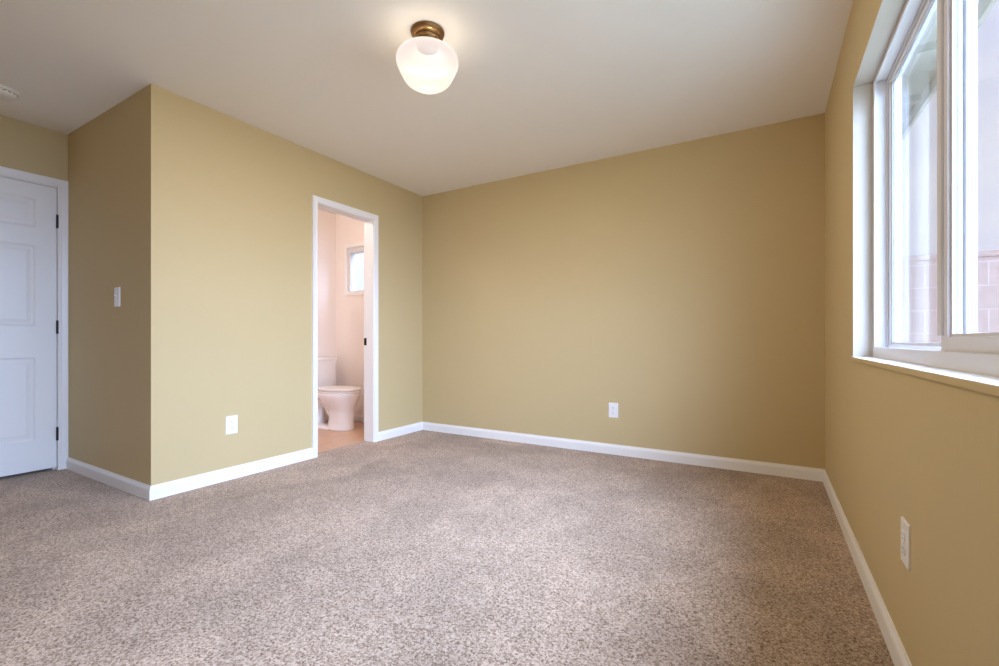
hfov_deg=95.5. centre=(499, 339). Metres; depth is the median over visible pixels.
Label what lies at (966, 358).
window
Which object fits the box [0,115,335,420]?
wall
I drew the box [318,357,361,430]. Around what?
toilet
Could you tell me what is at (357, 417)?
baseboard
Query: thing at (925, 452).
wall
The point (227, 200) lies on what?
wall
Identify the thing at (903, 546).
receptacle
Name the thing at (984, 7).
trim
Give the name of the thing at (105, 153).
wall
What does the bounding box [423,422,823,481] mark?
baseboard
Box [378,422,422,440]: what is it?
baseboard
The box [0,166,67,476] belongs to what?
door
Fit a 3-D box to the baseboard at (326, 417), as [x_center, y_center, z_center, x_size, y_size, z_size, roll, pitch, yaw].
[-2.540,0.896,4.429,0.012,0.083,2.314,0,0,31]
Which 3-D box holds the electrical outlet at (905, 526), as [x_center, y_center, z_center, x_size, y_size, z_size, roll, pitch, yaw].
[1.108,0.554,1.240,0.009,0.122,0.078,0,0,31]
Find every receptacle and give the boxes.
[901,529,905,540]
[901,544,905,555]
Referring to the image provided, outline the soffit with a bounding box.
[902,0,979,123]
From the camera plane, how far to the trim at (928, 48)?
2.66 m
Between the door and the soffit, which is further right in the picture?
the soffit
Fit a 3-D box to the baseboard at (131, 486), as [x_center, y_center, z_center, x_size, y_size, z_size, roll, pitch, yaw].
[-2.599,0.896,2.978,1.310,0.083,0.012,0,0,31]
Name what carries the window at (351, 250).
in the wall at (680, 286)
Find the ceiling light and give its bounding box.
[396,21,458,93]
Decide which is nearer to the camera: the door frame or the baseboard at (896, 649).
the baseboard at (896, 649)
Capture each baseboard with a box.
[66,457,149,500]
[149,448,312,500]
[324,413,328,420]
[354,414,363,421]
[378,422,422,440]
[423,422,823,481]
[823,469,911,665]
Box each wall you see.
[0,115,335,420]
[68,89,141,481]
[142,84,421,485]
[336,113,824,468]
[825,0,998,665]
[902,250,998,342]
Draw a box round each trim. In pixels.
[902,0,997,140]
[902,41,936,105]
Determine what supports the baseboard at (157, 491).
attached to the wall at (227, 200)
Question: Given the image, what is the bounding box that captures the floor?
[0,421,893,665]
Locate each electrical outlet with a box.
[226,415,237,434]
[609,403,617,417]
[901,516,909,570]
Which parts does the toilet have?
tank, tank lid, seat, bowl, seat lid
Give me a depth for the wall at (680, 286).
3.61 m
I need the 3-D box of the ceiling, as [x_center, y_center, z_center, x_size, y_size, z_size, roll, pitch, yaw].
[-1.086,-1.563,2.214,5.077,0.120,4.948,0,0,31]
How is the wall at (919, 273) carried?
on the ground
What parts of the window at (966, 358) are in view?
sill, fixed sash, sliding sash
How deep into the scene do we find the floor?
1.88 m
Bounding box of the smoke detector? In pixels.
[0,84,19,100]
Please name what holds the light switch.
attached to the wall at (105, 153)
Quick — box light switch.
[114,287,119,306]
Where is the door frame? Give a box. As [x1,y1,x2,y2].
[312,195,377,457]
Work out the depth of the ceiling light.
2.13 m
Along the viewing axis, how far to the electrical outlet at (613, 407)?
3.71 m
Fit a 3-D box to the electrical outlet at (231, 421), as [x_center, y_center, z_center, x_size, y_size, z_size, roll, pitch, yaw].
[-1.802,0.571,3.054,0.009,0.122,0.078,0,0,31]
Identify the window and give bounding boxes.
[345,242,363,295]
[851,0,998,396]
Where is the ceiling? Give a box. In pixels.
[0,0,852,213]
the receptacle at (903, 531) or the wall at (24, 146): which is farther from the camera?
the wall at (24, 146)
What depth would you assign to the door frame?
4.16 m
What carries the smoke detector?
attached to the ceiling

